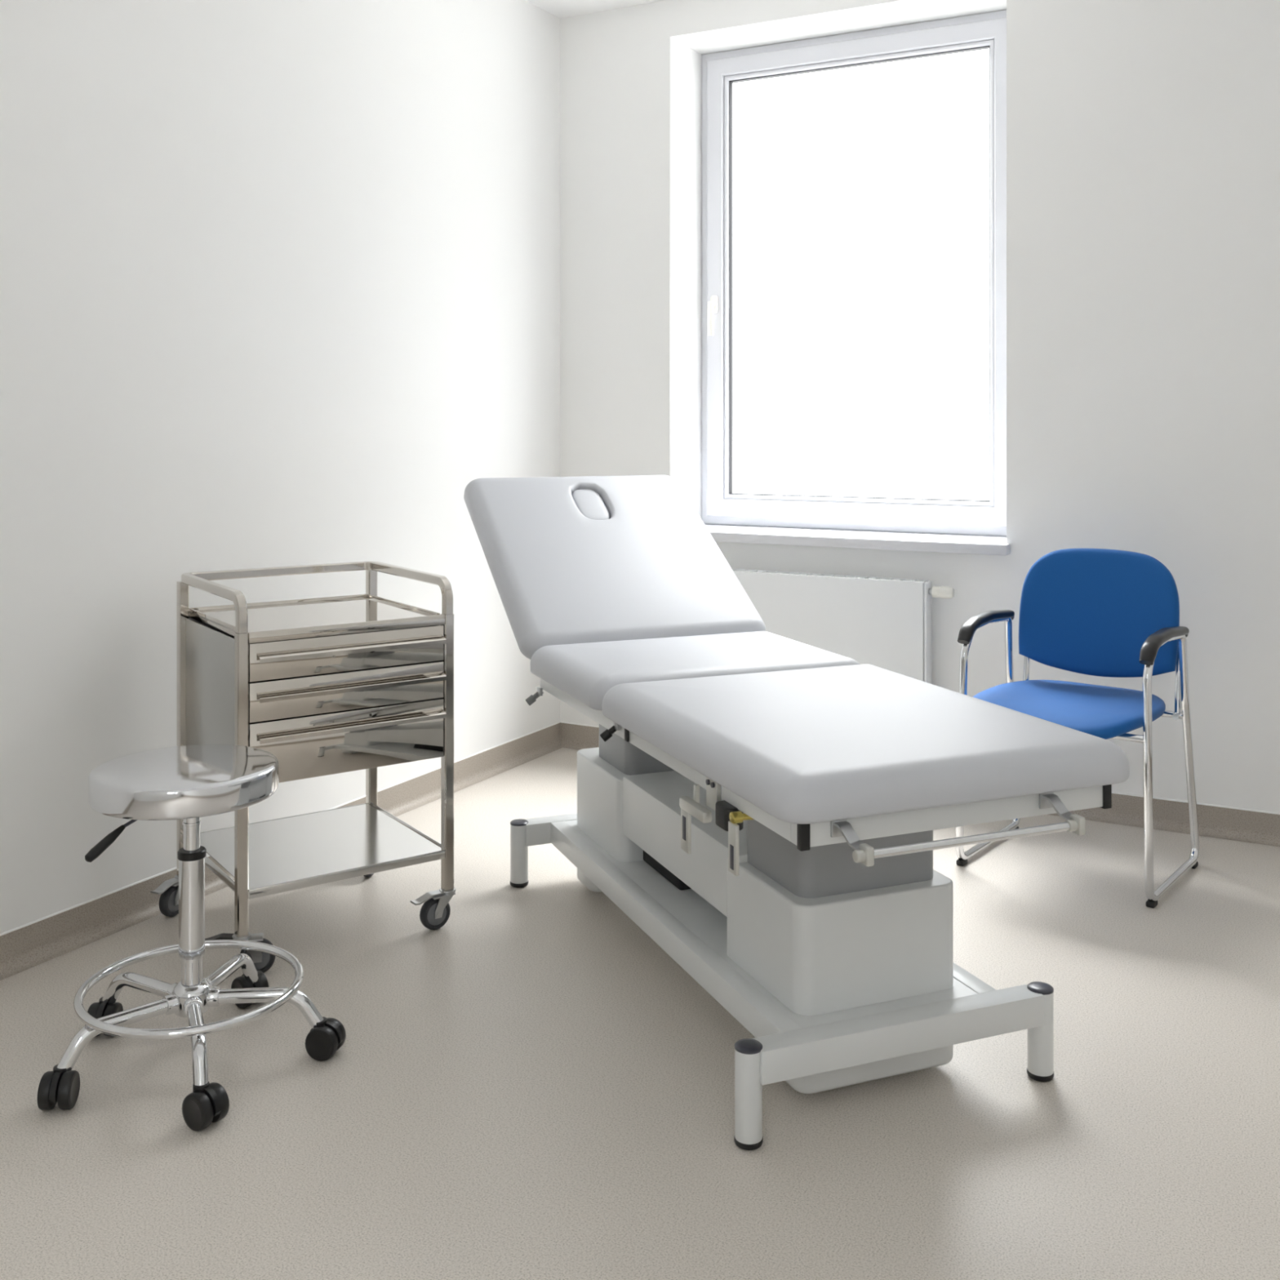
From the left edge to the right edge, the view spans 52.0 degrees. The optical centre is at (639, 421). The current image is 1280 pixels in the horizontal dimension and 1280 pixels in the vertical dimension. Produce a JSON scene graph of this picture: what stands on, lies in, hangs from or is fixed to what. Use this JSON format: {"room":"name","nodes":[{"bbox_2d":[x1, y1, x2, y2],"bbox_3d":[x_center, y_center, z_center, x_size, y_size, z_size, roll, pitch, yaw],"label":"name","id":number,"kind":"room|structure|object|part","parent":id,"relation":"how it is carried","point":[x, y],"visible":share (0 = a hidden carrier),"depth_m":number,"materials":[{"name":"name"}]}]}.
{"room":"examination room","nodes":[
{"label":"examination room","id":0,"kind":"room"},
{"bbox_2d":[0,0,559,933],"bbox_3d":[-1.569,-0.152,2.740,0.120,2.745,5.830,0,0,28],"label":"wall","id":1,"kind":"structure","parent":0,"point":[279,280],"depth_m":3.54,"materials":[{"name":"paint"}]},
{"bbox_2d":[0,721,562,980],"bbox_3d":[-1.559,1.175,2.599,0.033,0.088,5.350,0,0,28],"label":"baseboard","id":2,"kind":"structure","parent":1,"relation":"attached to","point":[24,947],"depth_m":3.24,"materials":[{"name":"plastic"}]},
{"bbox_2d":[524,0,664,17],"bbox_3d":[-0.043,-1.575,1.916,3.590,0.100,5.830,0,0,28],"label":"ceiling","id":3,"kind":"structure","parent":0,"point":[558,8],"depth_m":4.80,"materials":[{"name":"white paint"}]},
{"bbox_2d":[0,747,1279,1279],"bbox_3d":[-0.026,1.250,1.946,3.450,0.060,5.760,0,0,28],"label":"floor","id":4,"kind":"structure","parent":0,"point":[527,1085],"depth_m":2.33,"materials":[{"name":"beige plastic"}]},
{"bbox_2d":[36,744,346,1131],"bbox_3d":[-0.833,0.936,2.514,0.524,0.567,0.547,0,0,0],"label":"stool","id":5,"kind":"object","parent":4,"relation":"on","point":[188,783],"visible":1,"depth_m":2.46,"materials":[{"name":"metal"}]},
{"bbox_3d":[-0.967,1.128,2.407,0.199,0.082,0.026,0,0,-42],"label":"leg","id":6,"kind":"part","parent":5,"relation":"part of","materials":[{"name":"silver metal"}]},
{"bbox_3d":[-0.903,0.723,2.421,0.006,0.024,0.136,0,0,29],"label":"height lever","id":7,"kind":"part","parent":5,"relation":"part of","materials":[{"name":"grey plastic"}]},
{"bbox_3d":[-0.987,1.128,2.579,0.199,0.082,0.026,0,0,29],"label":"leg","id":8,"kind":"part","parent":5,"relation":"part of","materials":[{"name":"silver metal"}]},
{"bbox_3d":[-0.868,0.682,2.507,0.343,0.058,0.343,0,0,0],"label":"seat","id":9,"kind":"part","parent":5,"relation":"part of","materials":[{"name":"metal"}]},
{"bbox_3d":[-0.799,1.128,2.369,0.026,0.082,0.199,0,0,-22],"label":"leg","id":10,"kind":"part","parent":5,"relation":"part of","materials":[{"name":"silver metal"}]},
{"bbox_3d":[-0.826,1.128,2.653,0.026,0.082,0.199,0,0,11],"label":"leg","id":11,"kind":"part","parent":5,"relation":"part of","materials":[{"name":"silver metal"}]},
{"bbox_3d":[-0.707,1.128,2.521,0.199,0.082,0.026,0,0,-5],"label":"leg","id":12,"kind":"part","parent":5,"relation":"part of","materials":[{"name":"silver metal"}]},
{"bbox_2d":[150,560,455,973],"bbox_3d":[-0.827,0.798,3.203,0.611,0.843,0.516,0,0,-35],"label":"trolley","id":13,"kind":"object","parent":4,"relation":"on","point":[326,686],"visible":0.84,"depth_m":3.09,"materials":[{"name":"silver metal"}]},
{"bbox_3d":[-1.140,0.765,3.274,0.025,0.734,0.025,0,0,-35],"label":"post","id":14,"kind":"part","parent":13,"relation":"part of","materials":[{"name":"silver metal"}]},
{"bbox_3d":[-1.004,0.649,3.088,0.004,0.321,0.434,0,0,-35],"label":"panel","id":15,"kind":"part","parent":13,"relation":"part of","materials":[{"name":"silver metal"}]},
{"bbox_3d":[-0.933,0.649,3.414,0.476,0.321,0.004,0,0,-35],"label":"panel","id":16,"kind":"part","parent":13,"relation":"part of","materials":[{"name":"silver metal"}]},
{"bbox_3d":[-0.879,0.798,2.895,0.025,0.667,0.025,0,0,-35],"label":"post","id":17,"kind":"part","parent":13,"relation":"part of","materials":[{"name":"silver metal"}]},
{"bbox_2d":[189,593,444,643],"bbox_3d":[-0.798,0.476,3.219,0.476,0.024,0.466,0,0,-35],"label":"tray","id":18,"kind":"object","parent":13,"relation":"on","point":[348,618],"depth_m":3.14,"materials":[{"name":"silver metal"}]},
{"bbox_3d":[-0.803,0.421,3.227,0.523,0.088,0.482,0,0,-35],"label":"guard rail","id":19,"kind":"part","parent":13,"relation":"part of","materials":[{"name":"silver metal"}]},
{"bbox_2d":[200,803,444,898],"bbox_3d":[-0.800,1.042,3.222,0.502,0.021,0.474,0,0,-35],"label":"shelf","id":20,"kind":"object","parent":13,"relation":"attached to","point":[290,853],"depth_m":3.17,"materials":[{"name":"silver metal"}]},
{"bbox_3d":[-0.672,0.737,3.037,0.472,0.140,0.019,0,0,-35],"label":"drawer","id":21,"kind":"part","parent":13,"relation":"part of","materials":[{"name":"silver mirror"}]},
{"bbox_3d":[-0.672,0.621,3.037,0.472,0.087,0.019,0,0,-35],"label":"drawer","id":22,"kind":"part","parent":13,"relation":"part of","materials":[{"name":"silver mirror"}]},
{"bbox_3d":[-0.672,0.532,3.037,0.472,0.084,0.019,0,0,-35],"label":"drawer","id":23,"kind":"part","parent":13,"relation":"part of","materials":[{"name":"silver mirror"}]},
{"bbox_3d":[-0.656,0.699,3.022,0.451,0.018,0.024,0,0,-35],"label":"drawer handle","id":24,"kind":"part","parent":13,"relation":"part of","materials":[{"name":"silver metal"}]},
{"bbox_3d":[-0.656,0.609,3.022,0.451,0.018,0.024,0,0,-35],"label":"drawer handle","id":25,"kind":"part","parent":13,"relation":"part of","materials":[{"name":"silver metal"}]},
{"bbox_3d":[-0.656,0.521,3.022,0.451,0.018,0.024,0,0,-35],"label":"drawer handle","id":26,"kind":"part","parent":13,"relation":"part of","materials":[{"name":"silver metal"}]},
{"bbox_3d":[-0.728,0.765,3.558,0.025,0.734,0.025,0,0,-35],"label":"post","id":27,"kind":"part","parent":13,"relation":"part of","materials":[{"name":"silver metal"}]},
{"bbox_3d":[-0.466,0.798,3.180,0.025,0.667,0.025,0,0,-35],"label":"post","id":28,"kind":"part","parent":13,"relation":"part of","materials":[{"name":"silver metal"}]},
{"bbox_2d":[463,475,1129,1150],"bbox_3d":[0.176,0.692,3.043,0.690,1.055,2.061,0,0,-22],"label":"examination table","id":29,"kind":"object","parent":4,"relation":"on","point":[766,807],"visible":1,"depth_m":2.45,"materials":[{"name":"leather"}]},
{"bbox_3d":[-0.318,1.133,3.456,0.046,0.152,0.046,0,0,-22],"label":"leg","id":30,"kind":"part","parent":29,"relation":"part of","materials":[{"name":"white metal"}]},
{"bbox_3d":[-0.264,0.688,3.277,0.045,0.040,0.019,0,0,-12],"label":"clamp knob","id":31,"kind":"part","parent":29,"relation":"part of","materials":[{"name":"black plastic"}]},
{"bbox_3d":[0.008,1.136,3.460,0.340,0.132,0.135,0,0,-22],"label":"motor","id":32,"kind":"part","parent":29,"relation":"part of","materials":[{"name":"white plastic"}]},
{"bbox_3d":[-0.063,0.656,2.776,0.045,0.040,0.019,0,0,-12],"label":"clamp knob","id":33,"kind":"part","parent":29,"relation":"part of","materials":[{"name":"black plastic"}]},
{"bbox_2d":[463,475,765,659],"bbox_3d":[-0.088,0.384,3.692,0.688,0.439,0.661,0,0,-22],"label":"cushion","id":34,"kind":"object","parent":29,"relation":"on","point":[571,560],"depth_m":3.61,"materials":[{"name":"white leather"}]},
{"bbox_3d":[0.008,0.647,2.690,0.030,0.038,1.302,0,0,-22],"label":"rail","id":35,"kind":"part","parent":29,"relation":"part of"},
{"bbox_3d":[0.149,1.023,3.101,0.220,0.069,0.224,0,0,-22],"label":"motor","id":36,"kind":"part","parent":29,"relation":"part of","materials":[{"name":"plastic"}]},
{"bbox_2d":[529,631,859,711],"bbox_3d":[0.129,0.585,3.163,0.688,0.073,0.507,0,0,-22],"label":"seat cushion","id":37,"kind":"object","parent":29,"relation":"on","point":[584,665],"depth_m":3.09,"materials":[{"name":"white leather"}]},
{"bbox_3d":[0.155,0.684,2.280,0.036,0.040,0.056,0,0,-22],"label":"release knob","id":38,"kind":"part","parent":29,"relation":"part of","materials":[{"name":"black plastic"}]},
{"bbox_3d":[0.183,1.133,2.217,0.046,0.152,0.046,0,0,-22],"label":"leg","id":39,"kind":"part","parent":29,"relation":"part of","materials":[{"name":"white metal"}]},
{"bbox_2d":[565,819,977,1028],"bbox_3d":[0.214,1.064,2.951,0.371,0.012,1.284,0,0,-22],"label":"base","id":40,"kind":"object","parent":29,"relation":"on","point":[705,925],"depth_m":2.57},
{"bbox_2d":[601,663,1129,823],"bbox_3d":[0.385,0.585,2.529,0.688,0.073,0.854,0,0,-22],"label":"cushion","id":41,"kind":"object","parent":29,"relation":"on","point":[857,743],"depth_m":2.27,"materials":[{"name":"white leather"}]},
{"bbox_3d":[0.413,1.136,2.461,0.340,0.132,0.151,0,0,-22],"label":"motor","id":42,"kind":"part","parent":29,"relation":"part of","materials":[{"name":"white plastic"}]},
{"bbox_3d":[0.527,0.647,2.179,0.607,0.038,0.034,0,0,-22],"label":"rail","id":43,"kind":"part","parent":29,"relation":"part of","materials":[{"name":"white metal"}]},
{"bbox_3d":[0.746,1.133,2.445,0.046,0.152,0.046,0,0,-22],"label":"leg","id":44,"kind":"part","parent":29,"relation":"part of","materials":[{"name":"white metal"}]},
{"bbox_2d":[955,548,1199,908],"bbox_3d":[1.178,0.791,3.571,0.539,0.857,0.528,0,0,38],"label":"chair","id":45,"kind":"object","parent":4,"relation":"on","point":[1100,612],"visible":0.98,"depth_m":3.64,"materials":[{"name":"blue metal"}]},
{"bbox_3d":[0.976,0.572,3.700,0.040,0.071,0.323,0,0,38],"label":"armrest","id":46,"kind":"part","parent":45,"relation":"part of","materials":[{"name":"black plastic"}]},
{"bbox_3d":[1.008,0.882,3.757,0.042,0.664,0.441,0,0,38],"label":"frame","id":47,"kind":"part","parent":45,"relation":"part of","materials":[{"name":"silver metal"}]},
{"bbox_3d":[1.160,0.779,3.554,0.464,0.067,0.480,0,0,38],"label":"seat","id":48,"kind":"part","parent":45,"relation":"part of","materials":[{"name":"blue fabric"}]},
{"bbox_3d":[1.301,0.540,3.720,0.447,0.354,0.102,0,0,38],"label":"backrest","id":49,"kind":"part","parent":45,"relation":"part of","materials":[{"name":"blue fabric"}]},
{"bbox_3d":[1.070,0.796,3.439,0.508,0.019,0.018,0,0,38],"label":"seat rail","id":50,"kind":"part","parent":45,"relation":"part of","materials":[{"name":"silver metal"}]},
{"bbox_3d":[1.355,0.572,3.391,0.039,0.071,0.322,0,0,38],"label":"armrest","id":51,"kind":"part","parent":45,"relation":"part of","materials":[{"name":"black plastic"}]},
{"bbox_3d":[1.398,0.882,3.447,0.022,0.664,0.451,0,0,38],"label":"frame","id":52,"kind":"part","parent":45,"relation":"part of","materials":[{"name":"silver metal"}]},
{"bbox_3d":[1.277,0.796,3.705,0.508,0.019,0.018,0,0,38],"label":"seat rail","id":53,"kind":"part","parent":45,"relation":"part of","materials":[{"name":"silver metal"}]},
{"bbox_2d":[560,0,1279,813],"bbox_3d":[1.257,-0.152,4.322,3.350,2.745,0.360,0,0,28],"label":"wall","id":54,"kind":"structure","parent":0,"point":[1143,136],"depth_m":4.06,"materials":[{"name":"paint"}]},
{"bbox_2d":[731,568,954,684],"bbox_3d":[0.614,0.820,4.408,0.896,0.616,0.100,0,0,28],"label":"radiator","id":55,"kind":"object","parent":54,"relation":"attached to","point":[885,623],"visible":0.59,"depth_m":4.30,"materials":[{"name":"metal"}]},
{"bbox_2d":[731,568,928,583],"bbox_3d":[0.571,0.515,4.413,0.798,0.006,0.064,0,0,28],"label":"grille","id":56,"kind":"object","parent":55,"relation":"attached to","point":[741,574],"depth_m":4.38,"materials":[{"name":"metal"}]},
{"bbox_3d":[0.581,0.789,4.434,0.794,0.531,0.014,0,0,28],"label":"panel","id":57,"kind":"part","parent":55,"relation":"part of","materials":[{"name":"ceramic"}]},
{"bbox_3d":[0.926,0.787,4.222,0.009,0.546,0.062,0,0,28],"label":"panel","id":58,"kind":"part","parent":55,"relation":"part of","materials":[{"name":"metal"}]},
{"bbox_2d":[702,9,1009,555],"bbox_3d":[0.706,-0.484,4.580,1.222,1.809,0.390,0,0,28],"label":"window","id":59,"kind":"structure","parent":54,"relation":"in","point":[971,526],"depth_m":4.68,"materials":[{"name":"white plastic"}]},
{"bbox_3d":[0.269,-0.398,4.897,0.028,0.152,0.045,0,0,28],"label":"handle","id":60,"kind":"part","parent":59,"relation":"part of","materials":[{"name":"white plastic"}]},
{"bbox_3d":[0.706,0.403,4.580,1.222,0.034,0.390,0,0,28],"label":"sill","id":61,"kind":"part","parent":59,"relation":"part of","materials":[{"name":"white plastic"}]},
{"bbox_2d":[560,721,1279,846],"bbox_3d":[1.164,1.175,4.149,3.350,0.088,0.033,0,0,28],"label":"baseboard","id":62,"kind":"structure","parent":54,"relation":"attached to","point":[1229,823],"depth_m":3.92,"materials":[{"name":"plastic"}]}
]}

